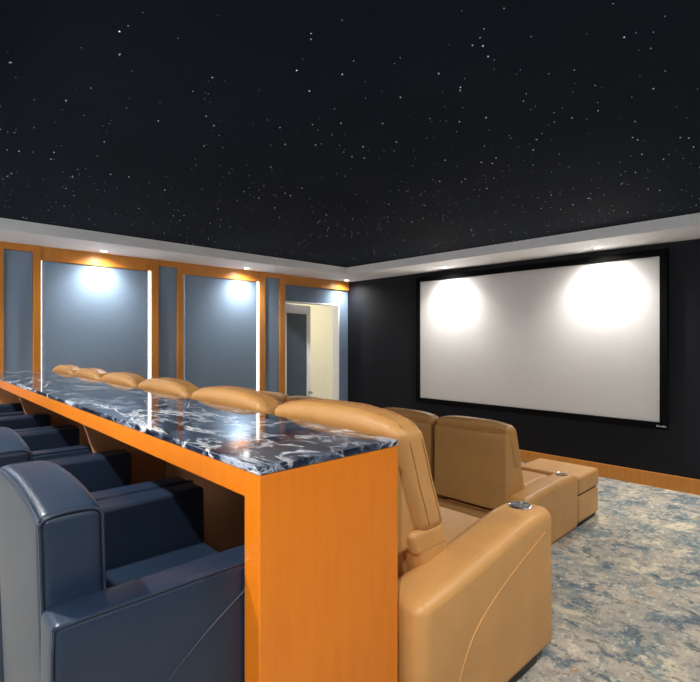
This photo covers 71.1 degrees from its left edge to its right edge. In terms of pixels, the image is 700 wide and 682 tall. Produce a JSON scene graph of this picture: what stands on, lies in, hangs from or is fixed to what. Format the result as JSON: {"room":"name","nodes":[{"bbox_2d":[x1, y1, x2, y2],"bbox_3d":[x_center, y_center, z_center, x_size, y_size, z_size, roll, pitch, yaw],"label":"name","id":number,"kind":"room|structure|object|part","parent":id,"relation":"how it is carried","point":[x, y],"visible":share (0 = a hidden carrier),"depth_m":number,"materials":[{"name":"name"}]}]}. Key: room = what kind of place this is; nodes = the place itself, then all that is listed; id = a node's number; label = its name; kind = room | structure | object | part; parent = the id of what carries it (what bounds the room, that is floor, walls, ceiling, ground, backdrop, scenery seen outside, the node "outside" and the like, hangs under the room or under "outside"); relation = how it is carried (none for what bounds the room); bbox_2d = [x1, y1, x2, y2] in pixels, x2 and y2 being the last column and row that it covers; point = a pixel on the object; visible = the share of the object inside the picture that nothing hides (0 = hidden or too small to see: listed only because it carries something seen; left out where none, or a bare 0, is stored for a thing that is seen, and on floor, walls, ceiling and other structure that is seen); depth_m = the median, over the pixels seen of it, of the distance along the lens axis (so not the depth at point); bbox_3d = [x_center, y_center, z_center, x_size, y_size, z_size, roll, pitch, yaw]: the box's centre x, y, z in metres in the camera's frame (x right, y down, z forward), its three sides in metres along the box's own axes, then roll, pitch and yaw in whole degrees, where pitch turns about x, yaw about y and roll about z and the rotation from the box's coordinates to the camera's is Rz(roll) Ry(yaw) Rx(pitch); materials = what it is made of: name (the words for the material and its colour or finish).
{"room":"home theater","nodes":[
{"label":"home theater","id":0,"kind":"room"},
{"bbox_2d":[42,261,347,400],"bbox_3d":[-3.383,0.226,6.268,9.473,2.940,0.140,0,0,-44],"label":"wall","id":1,"kind":"structure","parent":0,"point":[292,293],"depth_m":9.10,"materials":[{"name":"paint"}]},
{"bbox_2d":[4,249,31,371],"bbox_3d":[-3.860,0.324,5.698,0.285,2.744,0.010,0,0,-44],"label":"fabric panel","id":2,"kind":"object","parent":1,"relation":"attached to","point":[17,264],"visible":0.56,"depth_m":5.69,"materials":[{"name":"blue fabric"}]},
{"bbox_2d":[0,241,40,371],"bbox_3d":[-3.860,0.284,5.673,0.484,2.824,0.050,0,0,-44],"label":"trim","id":3,"kind":"structure","parent":1,"relation":"attached to","point":[36,250],"depth_m":5.78,"materials":[{"name":"brown wood"}]},
{"bbox_2d":[41,261,41,369],"bbox_3d":[-3.694,0.218,5.859,0.009,2.356,0.010,0,0,-44],"label":"led strip","id":4,"kind":"object","parent":1,"relation":"attached to","point":[41,261],"visible":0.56,"depth_m":5.86,"materials":[{"name":"white plastic"}]},
{"bbox_2d":[44,261,147,378],"bbox_3d":[-3.227,0.367,6.309,1.237,2.658,0.014,0,0,-44],"label":"fabric panel","id":5,"kind":"object","parent":1,"relation":"attached to","point":[96,317],"visible":0.49,"depth_m":6.28,"materials":[{"name":"blue fabric"}]},
{"bbox_2d":[41,246,150,270],"bbox_3d":[-3.221,-1.045,6.303,1.309,0.165,0.035,0,0,-44],"label":"trim","id":6,"kind":"structure","parent":1,"relation":"attached to","point":[47,253],"depth_m":6.25,"materials":[{"name":"brown wood"}]},
{"bbox_2d":[148,271,149,378],"bbox_3d":[-2.766,0.218,6.754,0.022,2.356,0.018,0,0,-44],"label":"led strip","id":7,"kind":"object","parent":1,"relation":"attached to","point":[148,271],"visible":0.56,"depth_m":6.75,"materials":[{"name":"white plastic"}]},
{"bbox_2d":[150,259,182,380],"bbox_3d":[-2.580,0.284,6.914,0.462,2.824,0.050,0,0,-44],"label":"trim","id":8,"kind":"structure","parent":1,"relation":"attached to","point":[154,273],"depth_m":6.79,"materials":[{"name":"brown wood"}]},
{"bbox_2d":[159,266,176,378],"bbox_3d":[-2.587,0.324,6.933,0.276,2.744,0.010,0,0,-44],"label":"fabric panel","id":9,"kind":"object","parent":1,"relation":"attached to","point":[167,275],"visible":0.56,"depth_m":6.93,"materials":[{"name":"blue fabric"}]},
{"bbox_2d":[185,275,256,389],"bbox_3d":[-1.961,0.367,7.538,1.224,2.658,0.014,0,0,-44],"label":"fabric panel","id":10,"kind":"object","parent":1,"relation":"attached to","point":[220,313],"visible":0.56,"depth_m":7.49,"materials":[{"name":"blue fabric"}]},
{"bbox_2d":[183,263,258,281],"bbox_3d":[-1.955,-1.045,7.532,1.296,0.165,0.035,0,0,-44],"label":"trim","id":11,"kind":"structure","parent":1,"relation":"attached to","point":[188,269],"depth_m":7.47,"materials":[{"name":"brown wood"}]},
{"bbox_2d":[257,282,258,390],"bbox_3d":[-1.504,0.218,7.979,0.022,2.356,0.018,0,0,-44],"label":"led strip","id":12,"kind":"object","parent":1,"relation":"attached to","point":[257,282],"visible":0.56,"depth_m":7.97,"materials":[{"name":"white plastic"}]},
{"bbox_2d":[265,277,278,391],"bbox_3d":[-1.311,0.324,8.171,0.295,2.744,0.010,0,0,-44],"label":"fabric panel","id":13,"kind":"object","parent":1,"relation":"attached to","point":[271,284],"visible":0.56,"depth_m":8.18,"materials":[{"name":"blue fabric"}]},
{"bbox_2d":[259,272,284,393],"bbox_3d":[-1.299,0.284,8.157,0.515,2.824,0.050,0,0,-44],"label":"trim","id":14,"kind":"structure","parent":1,"relation":"attached to","point":[262,275],"depth_m":8.13,"materials":[{"name":"brown wood"}]},
{"bbox_2d":[286,304,312,395],"bbox_3d":[-0.947,0.510,8.857,0.116,2.333,0.914,0,0,28],"label":"door","id":15,"kind":"structure","parent":1,"relation":"in","point":[297,316],"depth_m":8.90,"materials":[{"name":"white paint"}]},
{"bbox_3d":[-0.976,0.490,8.880,0.017,1.973,0.650,0,0,28],"label":"glass","id":16,"kind":"part","parent":15,"relation":"part of","materials":[{"name":"grey glass"}]},
{"bbox_2d":[285,301,338,399],"bbox_3d":[-0.714,0.505,8.856,1.272,2.383,0.162,0,0,-44],"label":"trim","id":17,"kind":"structure","parent":1,"relation":"attached to","point":[335,306],"depth_m":9.25,"materials":[{"name":"white paint"}]},
{"bbox_2d":[285,275,348,290],"bbox_3d":[-0.575,-1.045,8.870,1.517,0.165,0.035,0,0,-44],"label":"trim","id":18,"kind":"structure","parent":1,"relation":"attached to","point":[289,279],"depth_m":8.82,"materials":[{"name":"brown wood"}]},
{"bbox_2d":[286,303,332,400],"bbox_3d":[-0.716,0.226,10.346,0.100,2.940,2.000,0,0,-44],"label":"wall","id":19,"kind":"structure","parent":0,"point":[321,316],"depth_m":10.14,"materials":[{"name":"beige paint"}]},
{"bbox_2d":[0,0,699,267],"bbox_3d":[-0.397,-1.319,3.226,9.523,0.150,8.784,0,0,-44],"label":"ceiling","id":20,"kind":"structure","parent":0,"point":[153,76],"depth_m":2.75,"materials":[{"name":"paint"}]},
{"bbox_2d":[0,3,691,252],"bbox_3d":[-0.033,-1.243,4.327,5.433,0.001,5.665,0,0,-44],"label":"lights","id":21,"kind":"object","parent":20,"relation":"attached to","point":[613,3],"visible":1,"depth_m":2.99,"materials":[{"name":"white"}]},
{"bbox_2d":[0,213,699,281],"bbox_3d":[-0.397,-1.211,3.226,9.123,0.167,8.384,0,0,-44],"label":"ceiling","id":22,"kind":"structure","parent":0,"point":[684,227],"depth_m":6.13,"materials":[{"name":"white paint"}]},
{"bbox_2d":[348,239,699,479],"bbox_3d":[2.930,0.226,6.455,0.150,2.940,8.784,0,0,-44],"label":"wall","id":23,"kind":"structure","parent":0,"point":[381,311],"depth_m":6.40,"materials":[{"name":"black paint"}]},
{"bbox_2d":[416,248,668,429],"bbox_3d":[2.369,-0.021,6.884,0.058,2.073,3.612,0,0,-44],"label":"projection screen","id":24,"kind":"object","parent":23,"relation":"attached to","point":[583,339],"visible":1,"depth_m":6.50,"materials":[{"name":"white fabric"}]},
{"bbox_2d":[519,450,699,494],"bbox_3d":[2.869,1.612,6.395,0.022,0.168,8.384,0,0,-44],"label":"baseboard","id":25,"kind":"structure","parent":23,"relation":"attached to","point":[665,481],"depth_m":5.85,"materials":[{"name":"brown wood"}]},
{"bbox_2d":[517,462,699,681],"bbox_3d":[-1.163,1.548,4.016,9.523,0.696,10.984,0,0,-44],"label":"floor","id":26,"kind":"structure","parent":0,"point":[625,581],"depth_m":2.67,"materials":[{"name":"carpet"}]},
{"bbox_2d":[0,403,24,416],"bbox_3d":[-3.007,0.775,4.054,0.680,0.850,0.805,0,0,-43],"label":"chair","id":27,"kind":"object","parent":26,"relation":"on","point":[7,409],"visible":0.1,"depth_m":4.39,"materials":[{"name":"blue leather"}]},
{"bbox_3d":[-3.238,0.856,4.307,0.673,0.574,0.120,0,0,-43],"label":"armrest","id":28,"kind":"part","parent":27,"relation":"part of","materials":[{"name":"blue leather"}]},
{"bbox_3d":[-2.773,0.856,3.807,0.673,0.574,0.120,0,0,-43],"label":"armrest","id":29,"kind":"part","parent":27,"relation":"part of","materials":[{"name":"blue leather"}]},
{"bbox_2d":[0,413,74,431],"bbox_3d":[-2.373,0.775,3.371,0.680,0.850,0.805,0,0,-43],"label":"chair","id":30,"kind":"object","parent":26,"relation":"on","point":[18,423],"visible":0.21,"depth_m":3.68,"materials":[{"name":"blue leather"}]},
{"bbox_3d":[-2.603,0.856,3.624,0.673,0.574,0.120,0,0,-43],"label":"armrest","id":31,"kind":"part","parent":30,"relation":"part of","materials":[{"name":"blue leather"}]},
{"bbox_3d":[-2.138,0.856,3.124,0.673,0.574,0.120,0,0,-43],"label":"armrest","id":32,"kind":"part","parent":30,"relation":"part of","materials":[{"name":"blue leather"}]},
{"bbox_2d":[16,426,92,460],"bbox_3d":[-1.823,0.775,2.779,0.680,0.850,0.805,0,0,-43],"label":"chair","id":33,"kind":"object","parent":26,"relation":"on","point":[51,443],"visible":0.17,"depth_m":3.06,"materials":[{"name":"blue leather"}]},
{"bbox_3d":[-2.053,0.856,3.032,0.673,0.574,0.120,0,0,-43],"label":"armrest","id":34,"kind":"part","parent":33,"relation":"part of","materials":[{"name":"blue leather"}]},
{"bbox_3d":[-1.588,0.856,2.532,0.673,0.574,0.120,0,0,-43],"label":"armrest","id":35,"kind":"part","parent":33,"relation":"part of","materials":[{"name":"blue leather"}]},
{"bbox_2d":[53,364,80,375],"bbox_3d":[-2.646,0.813,5.347,1.005,1.134,1.054,0,0,-43],"label":"recliner","id":36,"kind":"object","parent":26,"relation":"on","point":[69,369],"visible":0.12,"depth_m":4.94,"materials":[{"name":"beige leather"}]},
{"bbox_2d":[74,368,107,380],"bbox_3d":[-2.025,0.811,4.680,1.005,1.129,0.922,0,0,-43],"label":"recliner","id":37,"kind":"object","parent":26,"relation":"on","point":[97,374],"visible":0.07,"depth_m":4.31,"materials":[{"name":"beige leather"}]},
{"bbox_2d":[0,427,190,499],"bbox_3d":[-1.169,0.775,2.076,0.680,0.850,0.805,0,0,-43],"label":"chair","id":38,"kind":"object","parent":26,"relation":"on","point":[106,474],"visible":0.19,"depth_m":2.35,"materials":[{"name":"blue leather"}]},
{"bbox_3d":[-1.359,0.730,1.901,0.156,0.760,0.597,0,0,-43],"label":"backrest","id":39,"kind":"part","parent":38,"relation":"part of","materials":[{"name":"blue leather"}]},
{"bbox_3d":[-1.400,0.856,2.329,0.673,0.574,0.120,0,0,-43],"label":"armrest","id":40,"kind":"part","parent":38,"relation":"part of","materials":[{"name":"blue leather"}]},
{"bbox_3d":[-0.935,0.856,1.829,0.673,0.574,0.120,0,0,-43],"label":"armrest","id":41,"kind":"part","parent":38,"relation":"part of","materials":[{"name":"blue leather"}]},
{"bbox_2d":[0,461,244,681],"bbox_3d":[-0.619,0.775,1.484,0.680,0.850,0.805,0,0,-43],"label":"chair","id":42,"kind":"object","parent":26,"relation":"on","point":[129,587],"visible":0.88,"depth_m":1.16,"materials":[{"name":"blue leather"}]},
{"bbox_3d":[-0.809,0.730,1.309,0.156,0.760,0.597,0,0,-43],"label":"backrest","id":43,"kind":"part","parent":42,"relation":"part of","materials":[{"name":"blue leather"}]},
{"bbox_3d":[-0.385,0.856,1.237,0.673,0.574,0.120,0,0,-43],"label":"armrest","id":44,"kind":"part","parent":42,"relation":"part of","materials":[{"name":"blue leather"}]},
{"bbox_2d":[106,542,218,587],"bbox_3d":[-0.584,0.857,1.518,0.571,0.190,0.567,0,0,-43],"label":"seat cushion","id":45,"kind":"object","parent":42,"relation":"on","point":[130,566],"depth_m":1.72,"materials":[{"name":"blue leather"}]},
{"bbox_2d":[101,372,145,388],"bbox_3d":[-1.449,0.811,4.060,1.005,1.129,0.922,0,0,-43],"label":"recliner","id":46,"kind":"object","parent":26,"relation":"on","point":[128,379],"visible":0.15,"depth_m":3.70,"materials":[{"name":"beige leather"}]},
{"bbox_2d":[138,377,199,398],"bbox_3d":[-0.874,0.811,3.441,1.005,1.129,0.922,0,0,-43],"label":"recliner","id":47,"kind":"object","parent":26,"relation":"on","point":[172,386],"visible":0.15,"depth_m":3.08,"materials":[{"name":"beige leather"}]},
{"bbox_2d":[0,380,397,681],"bbox_3d":[-1.727,0.765,3.194,0.509,0.870,4.970,0,0,-43],"label":"bar counter","id":48,"kind":"object","parent":26,"relation":"on","point":[320,540],"depth_m":1.39,"materials":[{"name":"brown wood"}]},
{"bbox_3d":[-1.580,0.765,3.380,0.040,0.870,4.898,0,0,-43],"label":"panel","id":49,"kind":"part","parent":48,"relation":"part of","materials":[{"name":"brown wood"}]},
{"bbox_2d":[0,370,397,475],"bbox_3d":[-1.727,0.320,3.192,0.512,0.020,4.973,0,0,-43],"label":"countertop","id":50,"kind":"structure","parent":48,"relation":"on","point":[258,443],"depth_m":1.78,"materials":[{"name":"stone"}]},
{"bbox_3d":[-0.060,0.765,1.400,0.509,0.870,0.072,0,0,-43],"label":"panel","id":51,"kind":"part","parent":48,"relation":"part of","materials":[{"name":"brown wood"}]},
{"bbox_2d":[191,386,281,414],"bbox_3d":[-0.297,0.811,2.821,1.005,1.129,0.922,0,0,-43],"label":"recliner","id":52,"kind":"object","parent":26,"relation":"on","point":[231,396],"visible":0.17,"depth_m":2.46,"materials":[{"name":"beige leather"}]},
{"bbox_2d":[260,391,289,402],"bbox_3d":[-0.716,1.172,6.533,1.076,1.056,0.995,0,0,-44],"label":"recliner","id":53,"kind":"object","parent":26,"relation":"on","point":[281,397],"visible":0.05,"depth_m":6.03,"materials":[{"name":"beige leather"}]},
{"bbox_2d":[287,395,321,401],"bbox_3d":[-0.148,1.172,5.948,1.078,1.056,0.828,0,0,-44],"label":"recliner","id":54,"kind":"object","parent":26,"relation":"on","point":[299,397],"visible":0.02,"depth_m":5.72,"materials":[{"name":"beige leather"}]},
{"bbox_2d":[275,399,550,681],"bbox_3d":[0.281,0.811,2.199,1.005,1.129,0.928,0,0,-43],"label":"recliner","id":55,"kind":"object","parent":26,"relation":"on","point":[474,593],"visible":0.62,"depth_m":1.77,"materials":[{"name":"beige leather"}]},
{"bbox_3d":[0.003,0.479,2.037,0.287,0.461,0.787,0,0,-43],"label":"backrest","id":56,"kind":"part","parent":55,"relation":"part of","materials":[{"name":"beige leather"}]},
{"bbox_2d":[402,523,445,571],"bbox_3d":[0.060,0.820,2.090,0.287,0.280,0.759,0,0,-43],"label":"lumbar cushion","id":57,"kind":"object","parent":55,"relation":"on","point":[424,545],"depth_m":1.77,"materials":[{"name":"beige leather"}]},
{"bbox_2d":[439,506,479,543],"bbox_3d":[0.330,0.971,2.341,0.730,0.194,0.600,0,0,-43],"label":"seat cushion","id":58,"kind":"object","parent":55,"relation":"on","point":[454,523],"depth_m":2.38,"materials":[{"name":"beige leather"}]},
{"bbox_3d":[0.494,1.028,1.907,0.920,0.612,0.204,0,0,-43],"label":"armrest","id":59,"kind":"part","parent":55,"relation":"part of","materials":[{"name":"beige leather"}]},
{"bbox_2d":[383,407,448,499],"bbox_3d":[0.871,1.172,4.898,1.078,1.056,0.828,0,0,-44],"label":"recliner","id":60,"kind":"object","parent":26,"relation":"on","point":[426,422],"visible":0.07,"depth_m":4.39,"materials":[{"name":"beige leather"}]},
{"bbox_2d":[434,416,577,543],"bbox_3d":[1.391,1.172,4.363,1.076,1.056,0.857,0,0,-44],"label":"recliner","id":61,"kind":"object","parent":26,"relation":"on","point":[478,460],"visible":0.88,"depth_m":4.05,"materials":[{"name":"beige leather"}]},
{"bbox_3d":[1.157,1.155,4.231,0.205,0.318,0.700,0,0,-44],"label":"backrest","id":62,"kind":"part","parent":61,"relation":"part of","materials":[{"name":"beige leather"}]},
{"bbox_2d":[522,470,546,486],"bbox_3d":[1.421,1.322,4.487,0.783,0.174,0.519,0,0,-44],"label":"seat cushion","id":63,"kind":"object","parent":61,"relation":"on","point":[529,477],"depth_m":4.48,"materials":[{"name":"beige leather"}]},
{"bbox_3d":[1.641,1.449,4.151,1.012,0.502,0.204,0,0,-44],"label":"armrest","id":64,"kind":"part","parent":61,"relation":"part of","materials":[{"name":"beige leather"}]},
{"bbox_2d":[520,458,597,526],"bbox_3d":[2.044,1.463,4.827,0.506,0.466,0.612,0,0,-44],"label":"ottoman","id":65,"kind":"object","parent":26,"relation":"on","point":[587,477],"visible":0.52,"depth_m":4.67,"materials":[{"name":"beige leather"}]},
{"bbox_2d":[520,458,597,494],"bbox_3d":[2.044,1.321,4.827,0.506,0.182,0.612,0,0,-44],"label":"cushion","id":66,"kind":"object","parent":65,"relation":"on","point":[587,477],"depth_m":4.71,"materials":[{"name":"beige leather"}]}
]}

